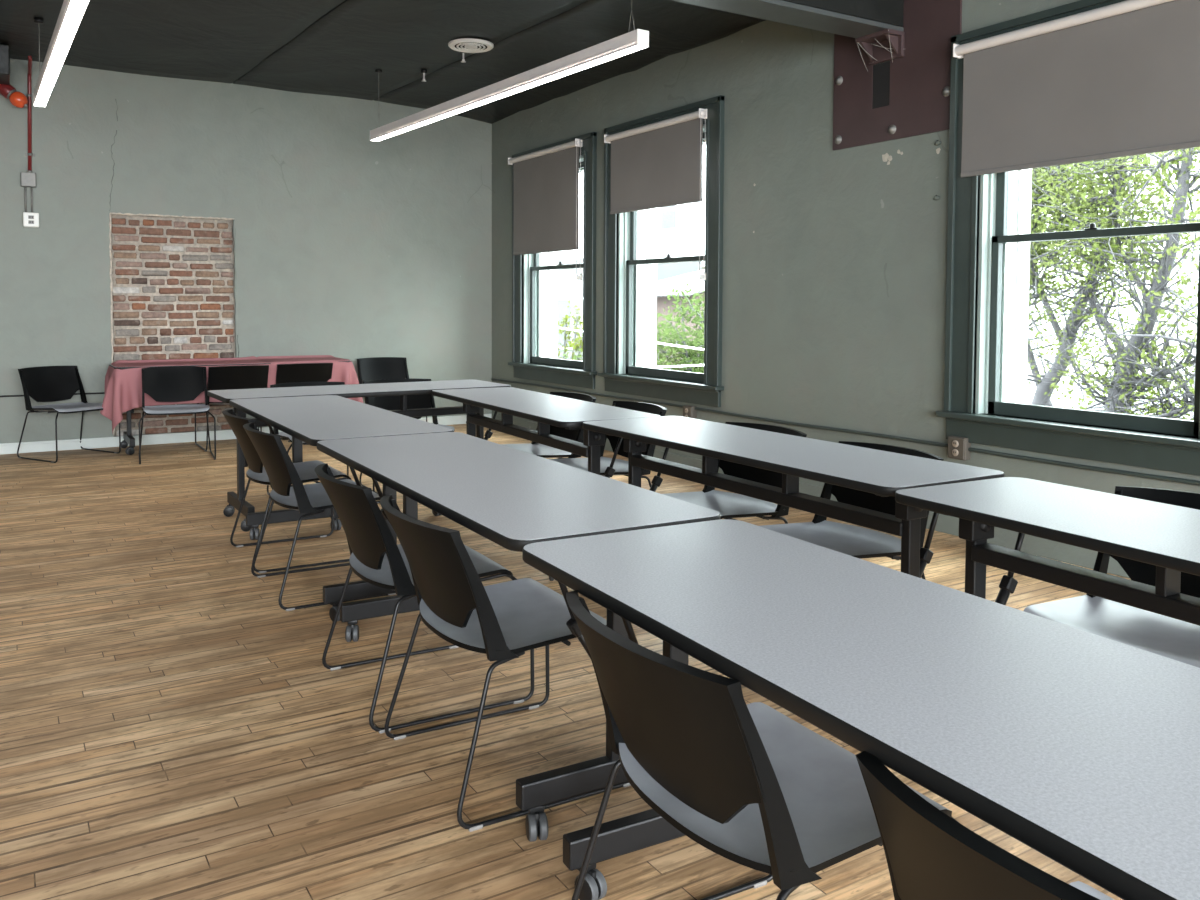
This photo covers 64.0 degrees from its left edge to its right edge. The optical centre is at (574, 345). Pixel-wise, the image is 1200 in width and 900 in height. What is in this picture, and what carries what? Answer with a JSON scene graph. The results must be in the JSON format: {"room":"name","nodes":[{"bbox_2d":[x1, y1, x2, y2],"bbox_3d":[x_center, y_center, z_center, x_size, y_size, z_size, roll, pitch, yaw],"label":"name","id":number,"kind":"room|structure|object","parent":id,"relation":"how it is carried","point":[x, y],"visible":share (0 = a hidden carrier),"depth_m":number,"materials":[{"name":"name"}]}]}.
{"room":"meeting room","nodes":[
{"label":"meeting room","id":0,"kind":"room"},
{"bbox_2d":[0,59,491,442],"bbox_3d":[-5.074,-0.848,7.756,9.613,3.720,0.305,-1,3,-31],"label":"wall","id":1,"kind":"structure","parent":0,"point":[351,246],"depth_m":8.86,"materials":[{"name":"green paint"}]},
{"bbox_2d":[0,44,9,84],"bbox_3d":[-6.718,-2.147,6.220,5.265,0.225,0.548,-1,3,-31],"label":"trim","id":2,"kind":"structure","parent":1,"relation":"attached to","point":[4,49],"depth_m":7.32,"materials":[{"name":"black fabric"}]},
{"bbox_2d":[0,84,27,107],"bbox_3d":[-4.553,-2.033,7.723,0.282,0.224,0.128,0,2,-3],"label":"pipe","id":3,"kind":"object","parent":1,"relation":"attached to","point":[18,99],"visible":0.97,"depth_m":7.68,"materials":[{"name":"red metal"}]},
{"bbox_2d":[21,170,35,212],"bbox_3d":[-4.485,-1.268,7.883,0.110,0.348,0.060,-1,3,-31],"label":"junction box","id":4,"kind":"object","parent":1,"relation":"attached to","point":[28,179],"visible":1,"depth_m":7.87,"materials":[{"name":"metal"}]},
{"bbox_2d":[24,56,34,170],"bbox_3d":[-4.405,-1.863,7.756,0.075,0.892,0.314,-1,3,-31],"label":"conduit riser","id":5,"kind":"object","parent":1,"relation":"attached to","point":[29,95],"visible":0.97,"depth_m":7.87,"materials":[{"name":"red paint"}]},
{"bbox_2d":[23,212,38,227],"bbox_3d":[-4.476,-1.038,7.902,0.116,0.120,0.056,-1,3,-31],"label":"wall outlet","id":6,"kind":"object","parent":1,"relation":"attached to","point":[30,219],"visible":1,"depth_m":7.88,"materials":[{"name":"white plastic"}]},
{"bbox_2d":[0,392,104,396],"bbox_3d":[-6.545,0.457,6.752,5.910,0.020,0.012,-1,3,-31],"label":"cable","id":7,"kind":"object","parent":1,"relation":"attached to","point":[97,392],"visible":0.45,"depth_m":8.03,"materials":[{"name":"black plastic"}]},
{"bbox_2d":[109,212,233,435],"bbox_3d":[-3.553,-0.197,8.530,1.045,1.929,0.027,-1,3,-31],"label":"trim","id":8,"kind":"structure","parent":1,"relation":"attached to","point":[112,213],"depth_m":8.27,"materials":[{"name":"beige paint"}]},
{"bbox_2d":[111,215,234,435],"bbox_3d":[-3.572,-0.188,8.572,1.067,1.962,0.080,-1,3,-31],"label":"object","id":9,"kind":"structure","parent":1,"relation":"attached to","point":[173,277],"depth_m":8.53,"materials":[{"name":"red brick"}]},
{"bbox_2d":[233,219,237,357],"bbox_3d":[-3.105,-0.202,8.798,0.043,1.911,0.027,-1,3,-31],"label":"trim","id":10,"kind":"structure","parent":1,"relation":"attached to","point":[234,234],"depth_m":8.77,"materials":[{"name":"grey paint"}]},
{"bbox_2d":[0,414,491,454],"bbox_3d":[-4.999,0.851,7.693,9.613,0.090,0.024,-1,3,-31],"label":"baseboard","id":11,"kind":"structure","parent":1,"relation":"attached to","point":[150,439],"depth_m":8.39,"materials":[{"name":"white paint"}]},
{"bbox_2d":[0,0,764,123],"bbox_3d":[-1.544,-2.029,1.855,9.647,0.132,13.435,-1,3,-31],"label":"ceiling","id":12,"kind":"structure","parent":0,"point":[321,47],"depth_m":7.13,"materials":[{"name":"black painted plaster"}]},
{"bbox_2d":[33,0,89,106],"bbox_3d":[-2.867,-1.923,5.334,0.081,0.586,3.457,-1,3,-32],"label":"linear pendant light","id":13,"kind":"object","parent":12,"relation":"hanging from","point":[71,14],"visible":1,"depth_m":5.30,"materials":[{"name":"white"}]},
{"bbox_2d":[421,69,426,81],"bbox_3d":[-1.278,-2.292,8.129,0.052,0.099,0.052,-1,3,-31],"label":"sprinkler head","id":14,"kind":"object","parent":12,"relation":"attached to","point":[423,71],"visible":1,"depth_m":8.12},
{"bbox_2d":[460,52,465,62],"bbox_3d":[-0.868,-2.262,7.478,0.052,0.099,0.052,-1,3,-31],"label":"sprinkler head","id":15,"kind":"object","parent":12,"relation":"attached to","point":[462,53],"visible":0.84,"depth_m":7.47},
{"bbox_2d":[448,38,493,52],"bbox_3d":[-0.790,-2.294,7.296,0.344,0.050,0.344,-1,3,-31],"label":"ceiling vent","id":16,"kind":"object","parent":12,"relation":"in","point":[467,45],"visible":1,"depth_m":7.25,"materials":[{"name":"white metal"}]},
{"bbox_2d":[370,0,648,141],"bbox_3d":[-0.672,-1.972,6.664,0.081,0.586,3.693,-1,3,-34],"label":"linear pendant light","id":17,"kind":"object","parent":12,"relation":"hanging from","point":[638,39],"visible":1,"depth_m":6.13,"materials":[{"name":"white metal"}]},
{"bbox_2d":[373,45,645,140],"bbox_3d":[-0.674,-1.688,6.676,0.069,0.012,3.679,-1,3,-34],"label":"diffuser","id":18,"kind":"object","parent":17,"relation":"attached to","point":[617,51],"depth_m":6.22,"materials":[{"name":"white plastic"}]},
{"bbox_2d":[672,0,903,37],"bbox_3d":[-2.302,-2.011,3.082,9.581,0.630,0.235,-1,3,-31],"label":"ceiling beam","id":19,"kind":"structure","parent":12,"relation":"attached to","point":[849,18],"depth_m":5.21,"materials":[{"name":"black metal"}]},
{"bbox_2d":[0,424,1130,899],"bbox_3d":[-1.568,1.218,1.966,9.613,0.120,13.395,-1,3,-31],"label":"floor","id":20,"kind":"structure","parent":0,"point":[170,730],"depth_m":2.87,"materials":[{"name":"brown wood"}]},
{"bbox_2d":[17,366,120,462],"bbox_3d":[-4.140,0.534,7.811,0.602,0.720,0.560,2,3,29],"label":"chair","id":21,"kind":"object","parent":20,"relation":"on","point":[43,383],"visible":0.98,"depth_m":7.88,"materials":[{"name":"black plastic"}]},
{"bbox_2d":[138,366,215,463],"bbox_3d":[-3.220,0.540,7.748,0.560,0.720,0.602,-1,3,-25],"label":"chair","id":22,"kind":"object","parent":20,"relation":"on","point":[170,383],"visible":1,"depth_m":7.90,"materials":[{"name":"black plastic"}]},
{"bbox_2d":[109,361,350,454],"bbox_3d":[-3.011,0.507,8.523,1.980,0.722,0.545,-1,3,-31],"label":"table","id":23,"kind":"object","parent":20,"relation":"on","point":[128,438],"visible":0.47,"depth_m":8.03,"materials":[{"name":"fabric"}]},
{"bbox_2d":[100,356,272,434],"bbox_3d":[-3.337,0.407,8.273,1.380,0.579,0.632,-1,3,-31],"label":"tablecloth","id":24,"kind":"object","parent":23,"relation":"on","point":[123,388],"visible":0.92,"depth_m":7.88,"materials":[{"name":"fabric"}]},
{"bbox_2d":[257,355,362,402],"bbox_3d":[-2.417,0.372,8.825,0.842,0.541,0.626,-1,3,-31],"label":"tablecloth","id":25,"kind":"object","parent":23,"relation":"on","point":[345,372],"visible":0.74,"depth_m":8.75,"materials":[{"name":"fabric"}]},
{"bbox_2d":[195,365,270,451],"bbox_3d":[-2.969,0.515,8.366,0.560,0.720,0.602,-1,3,-31],"label":"chair","id":26,"kind":"object","parent":20,"relation":"on","point":[246,376],"visible":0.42,"depth_m":8.14,"materials":[{"name":"black plastic"}]},
{"bbox_2d":[222,409,352,573],"bbox_3d":[-1.420,0.677,4.757,0.602,0.720,0.560,-1,3,-30],"label":"chair","id":27,"kind":"object","parent":20,"relation":"on","point":[256,472],"visible":0.71,"depth_m":4.63,"materials":[{"name":"black plastic"}]},
{"bbox_2d":[260,363,332,431],"bbox_3d":[-2.507,0.501,8.723,0.560,0.720,0.602,-1,3,-31],"label":"chair","id":28,"kind":"object","parent":20,"relation":"on","point":[300,372],"visible":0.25,"depth_m":8.48,"materials":[{"name":"black plastic"}]},
{"bbox_2d":[243,422,395,610],"bbox_3d":[-1.131,0.702,4.216,0.602,0.720,0.560,-1,3,-30],"label":"chair","id":29,"kind":"object","parent":20,"relation":"on","point":[280,469],"visible":0.8,"depth_m":3.99,"materials":[{"name":"black plastic"}]},
{"bbox_2d":[267,382,374,494],"bbox_3d":[-1.668,0.612,6.231,0.560,0.720,0.602,-1,3,-31],"label":"chair","id":30,"kind":"object","parent":20,"relation":"on","point":[285,436],"visible":0.09,"depth_m":6.37,"materials":[{"name":"black plastic"}]},
{"bbox_2d":[229,395,452,621],"bbox_3d":[-1.163,0.681,4.512,0.580,0.735,1.740,-1,3,-30],"label":"table","id":31,"kind":"object","parent":20,"relation":"on","point":[310,420],"visible":0.54,"depth_m":4.25,"materials":[{"name":"grey laminate"}]},
{"bbox_2d":[207,380,510,531],"bbox_3d":[-1.275,0.623,5.856,1.740,0.735,0.580,-1,3,-32],"label":"table","id":32,"kind":"object","parent":20,"relation":"on","point":[403,389],"visible":0.44,"depth_m":5.66,"materials":[{"name":"grey laminate"}]},
{"bbox_2d":[357,357,426,421],"bbox_3d":[-1.786,0.482,9.234,0.560,0.720,0.602,-1,3,-29],"label":"chair","id":33,"kind":"object","parent":20,"relation":"on","point":[375,368],"visible":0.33,"depth_m":9.43,"materials":[{"name":"black plastic"}]},
{"bbox_2d":[359,378,454,493],"bbox_3d":[-1.130,0.601,6.530,0.560,0.720,0.602,-1,3,-30],"label":"chair","id":34,"kind":"object","parent":20,"relation":"on","point":[419,401],"visible":0.23,"depth_m":6.72,"materials":[{"name":"black plastic"}]},
{"bbox_2d":[315,463,533,733],"bbox_3d":[-0.522,0.752,3.112,0.602,0.720,0.560,-1,3,-29],"label":"chair","id":35,"kind":"object","parent":20,"relation":"on","point":[376,558],"visible":0.8,"depth_m":2.90,"materials":[{"name":"black plastic"}]},
{"bbox_2d":[380,494,630,831],"bbox_3d":[-0.207,0.775,2.596,0.602,0.720,0.560,-1,3,-29],"label":"chair","id":36,"kind":"object","parent":20,"relation":"on","point":[503,621],"visible":0.94,"depth_m":2.43,"materials":[{"name":"black plastic"}]},
{"bbox_2d":[317,432,719,841],"bbox_3d":[-0.300,0.751,2.985,0.580,0.735,1.740,-1,3,-29],"label":"table","id":37,"kind":"object","parent":20,"relation":"on","point":[514,499],"visible":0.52,"depth_m":2.58,"materials":[{"name":"grey laminate"}]},
{"bbox_2d":[432,387,659,580],"bbox_3d":[-0.234,0.660,5.079,0.550,0.735,1.740,-1,3,-28],"label":"table","id":38,"kind":"object","parent":20,"relation":"on","point":[546,410],"visible":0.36,"depth_m":4.83,"materials":[{"name":"grey laminate"}]},
{"bbox_2d":[500,392,595,458],"bbox_3d":[-0.210,0.647,5.556,0.602,0.720,0.560,-1,3,-31],"label":"chair","id":39,"kind":"object","parent":20,"relation":"on","point":[534,448],"visible":0.33,"depth_m":5.64,"materials":[{"name":"grey fabric"}]},
{"bbox_2d":[549,401,666,486],"bbox_3d":[0.142,0.671,5.026,0.602,0.720,0.560,-1,3,-29],"label":"chair","id":40,"kind":"object","parent":20,"relation":"on","point":[620,466],"visible":0.27,"depth_m":5.14,"materials":[{"name":"grey fabric"}]},
{"bbox_2d":[663,422,806,523],"bbox_3d":[0.630,0.714,4.085,0.602,0.720,0.560,-1,3,-31],"label":"chair","id":41,"kind":"object","parent":20,"relation":"on","point":[729,505],"visible":0.29,"depth_m":4.16,"materials":[{"name":"grey fabric"}]},
{"bbox_2d":[566,590,957,899],"bbox_3d":[0.308,0.817,1.696,0.602,0.720,0.560,-1,3,-28],"label":"chair","id":42,"kind":"object","parent":20,"relation":"on","point":[750,784],"visible":0.94,"depth_m":1.54,"materials":[{"name":"black plastic"}]},
{"bbox_2d":[583,416,1004,577],"bbox_3d":[0.671,0.728,3.588,0.550,0.735,1.740,-1,3,-30],"label":"table","id":43,"kind":"object","parent":20,"relation":"on","point":[877,472],"visible":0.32,"depth_m":3.29,"materials":[{"name":"grey laminate"}]},
{"bbox_2d":[760,441,943,579],"bbox_3d":[0.964,0.742,3.479,0.602,0.720,0.560,-1,3,-28],"label":"chair","id":44,"kind":"object","parent":20,"relation":"on","point":[855,541],"visible":0.26,"depth_m":3.57,"materials":[{"name":"black plastic"}]},
{"bbox_2d":[522,519,1199,899],"bbox_3d":[0.534,0.821,1.432,0.580,0.735,1.740,-1,3,-28],"label":"table","id":45,"kind":"object","parent":20,"relation":"on","point":[1082,748],"visible":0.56,"depth_m":1.33,"materials":[{"name":"grey laminate"}]},
{"bbox_2d":[856,751,1114,899],"bbox_3d":[0.664,0.845,1.072,0.602,0.720,0.560,-1,3,-31],"label":"chair","id":46,"kind":"object","parent":20,"relation":"on","point":[930,855],"visible":1,"depth_m":1.01,"materials":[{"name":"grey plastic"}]},
{"bbox_2d":[895,477,1199,625],"bbox_3d":[1.493,0.799,2.024,0.550,0.735,1.740,-1,3,-28],"label":"table","id":47,"kind":"object","parent":20,"relation":"on","point":[1164,536],"visible":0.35,"depth_m":2.38,"materials":[{"name":"grey laminate"}]},
{"bbox_2d":[1024,486,1199,667],"bbox_3d":[1.549,0.784,2.550,0.602,0.720,0.560,-1,3,-31],"label":"chair","id":48,"kind":"object","parent":20,"relation":"on","point":[1175,639],"visible":0.48,"depth_m":2.64,"materials":[{"name":"grey fabric"}]},
{"bbox_2d":[492,0,1199,493],"bbox_3d":[2.607,-0.680,4.554,0.320,3.720,13.695,-1,3,-31],"label":"wall","id":49,"kind":"structure","parent":0,"point":[835,261],"depth_m":6.16,"materials":[{"name":"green paint"}]},
{"bbox_2d":[508,132,596,388],"bbox_3d":[-0.084,-0.767,9.057,0.435,2.223,1.575,-1,3,-31],"label":"window","id":50,"kind":"structure","parent":49,"relation":"in","point":[534,276],"depth_m":9.46,"materials":[{"name":"green paint"}]},
{"bbox_2d":[508,138,582,280],"bbox_3d":[-0.301,-1.225,9.017,0.068,1.245,1.345,-1,3,-31],"label":"roller blind","id":51,"kind":"object","parent":50,"relation":"attached to","point":[546,181],"visible":1,"depth_m":8.95,"materials":[{"name":"beige fabric"}]},
{"bbox_2d":[598,95,724,406],"bbox_3d":[0.790,-0.700,7.598,0.435,2.223,1.580,-1,3,-31],"label":"window","id":52,"kind":"structure","parent":49,"relation":"in","point":[630,260],"depth_m":8.01,"materials":[{"name":"green paint"}]},
{"bbox_2d":[604,108,706,280],"bbox_3d":[0.600,-1.121,7.513,0.068,1.245,1.312,-1,3,-31],"label":"roller blind","id":53,"kind":"object","parent":52,"relation":"attached to","point":[657,164],"visible":1,"depth_m":7.44,"materials":[{"name":"beige fabric"}]},
{"bbox_2d":[683,405,696,418],"bbox_3d":[0.857,0.508,7.191,0.064,0.120,0.110,-1,3,-31],"label":"outlet box","id":54,"kind":"object","parent":49,"relation":"attached to","point":[689,411],"visible":0.64,"depth_m":7.16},
{"bbox_2d":[492,413,1128,577],"bbox_3d":[2.557,1.018,4.410,0.018,0.100,13.365,-1,3,-31],"label":"baseboard","id":55,"kind":"structure","parent":49,"relation":"attached to","point":[1038,546],"depth_m":4.93,"materials":[{"name":"green paint"}]},
{"bbox_2d":[492,378,1199,485],"bbox_3d":[2.533,0.584,4.425,0.022,0.071,13.250,-1,3,-31],"label":"conduit","id":56,"kind":"object","parent":49,"relation":"attached to","point":[1033,459],"visible":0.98,"depth_m":5.46,"materials":[{"name":"grey metal"}]},
{"bbox_2d":[833,0,961,149],"bbox_3d":[1.774,-1.697,5.490,0.151,1.015,0.905,-1,3,-31],"label":"wall plate","id":57,"kind":"object","parent":49,"relation":"attached to","point":[905,95],"visible":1,"depth_m":5.46,"materials":[{"name":"red metal"}]},
{"bbox_2d":[948,436,970,459],"bbox_3d":[2.066,0.549,5.170,0.064,0.120,0.110,-1,3,-31],"label":"outlet box","id":58,"kind":"object","parent":49,"relation":"attached to","point":[958,446],"visible":1,"depth_m":5.14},
{"bbox_2d":[952,449,957,455],"bbox_3d":[2.043,0.573,5.157,0.010,0.038,0.038,-1,3,-31],"label":"socket","id":59,"kind":"object","parent":58,"relation":"attached to","point":[954,451],"depth_m":5.15,"materials":[{"name":"white plastic"}]},
{"bbox_2d":[952,440,958,446],"bbox_3d":[2.043,0.525,5.155,0.010,0.038,0.038,-1,3,-31],"label":"socket","id":60,"kind":"object","parent":58,"relation":"attached to","point":[955,443],"depth_m":5.15,"materials":[{"name":"white plastic"}]},
{"bbox_2d":[936,0,1199,475],"bbox_3d":[2.548,-0.551,4.662,0.435,2.173,1.520,-1,3,-31],"label":"window","id":61,"kind":"structure","parent":49,"relation":"in","point":[1002,239],"depth_m":5.08,"materials":[{"name":"green paint"}]},
{"bbox_2d":[953,0,1199,177],"bbox_3d":[2.387,-0.952,4.530,0.068,1.245,1.420,-1,3,-31],"label":"roller blind","id":62,"kind":"object","parent":61,"relation":"attached to","point":[1121,79],"visible":1,"depth_m":4.52,"materials":[{"name":"beige fabric"}]},
{"label":"outside","id":63,"kind":"structure","parent":0,"visible":0},
{"bbox_3d":[12.628,3.734,43.127,56.287,0.200,110.000,-1,3,-31],"label":"ground","id":64,"kind":"structure","parent":63,"visible":0},
{"bbox_2d":[557,301,582,360],"bbox_3d":[-0.465,1.305,31.502,2.564,5.578,2.195,0,2,2],"label":"tree","id":65,"kind":"object","parent":64,"relation":"on","point":[579,345],"visible":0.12,"depth_m":31.64,"materials":[{"name":"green plant"}]},
{"bbox_2d":[561,346,582,360],"bbox_3d":[0.078,2.129,27.722,2.490,4.265,2.751,-1,3,-31],"label":"tree","id":66,"kind":"object","parent":64,"relation":"on","point":[574,357],"visible":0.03,"depth_m":28.21,"materials":[{"name":"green plant"}]},
{"bbox_2d":[557,258,701,360],"bbox_3d":[0.096,-0.228,45.649,5.060,7.400,12.500,-1,3,-31],"label":"building","id":67,"kind":"structure","parent":64,"relation":"on","point":[569,288],"depth_m":41.13,"materials":[{"name":"white paint"}]},
{"bbox_2d":[656,326,672,368],"bbox_3d":[3.033,1.835,28.361,3.651,4.826,4.066,1,3,9],"label":"tree","id":68,"kind":"object","parent":64,"relation":"on","point":[671,326],"visible":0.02,"depth_m":29.35,"materials":[{"name":"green plant"}]},
{"bbox_2d":[656,283,704,372],"bbox_3d":[3.354,1.386,24.528,4.432,6.052,4.859,0,2,1],"label":"tree","id":69,"kind":"object","parent":64,"relation":"on","point":[686,354],"visible":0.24,"depth_m":23.02,"materials":[{"name":"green plant"}]},
{"bbox_2d":[656,269,704,368],"bbox_3d":[4.884,0.344,35.769,6.000,7.150,5.400,-1,3,-31],"label":"building","id":70,"kind":"structure","parent":64,"relation":"on","point":[693,278],"depth_m":33.78,"materials":[{"name":"white paint"}]},
{"bbox_2d":[657,145,1199,368],"bbox_3d":[16.243,-4.827,51.607,9.060,16.200,30.500,-1,3,-31],"label":"sky","id":71,"kind":"structure","parent":64,"relation":"on","point":[679,227],"depth_m":39.11,"materials":[{"name":"white paint"}]},
{"bbox_2d":[1026,362,1194,418],"bbox_3d":[23.680,2.853,22.876,10.060,3.400,24.000,-1,3,-31],"label":"building","id":72,"kind":"structure","parent":64,"relation":"on","point":[1064,401],"depth_m":28.41,"materials":[{"name":"white paint"}]},
{"bbox_2d":[1027,147,1199,419],"bbox_3d":[5.561,0.758,10.237,2.939,8.550,5.073,0,3,-16],"label":"tree","id":73,"kind":"object","parent":64,"relation":"on","point":[1050,194],"visible":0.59,"depth_m":9.76,"materials":[{"name":"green plant"}]},
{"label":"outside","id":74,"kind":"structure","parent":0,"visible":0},
{"bbox_2d":[557,327,1059,396],"bbox_3d":[-0.974,-0.810,24.278,0.042,1.840,28.002,-1,3,-31],"label":"utility wire","id":75,"kind":"object","parent":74,"point":[681,346],"visible":0.09,"depth_m":19.12,"materials":[{"name":"white paint"}]},
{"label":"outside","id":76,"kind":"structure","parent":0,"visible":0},
{"bbox_2d":[656,344,1058,367],"bbox_3d":[-0.807,0.435,24.434,0.042,2.040,28.003,-1,3,-31],"label":"utility wire","id":77,"kind":"object","parent":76,"point":[1035,346],"visible":0.1,"depth_m":19.29,"materials":[{"name":"white paint"}]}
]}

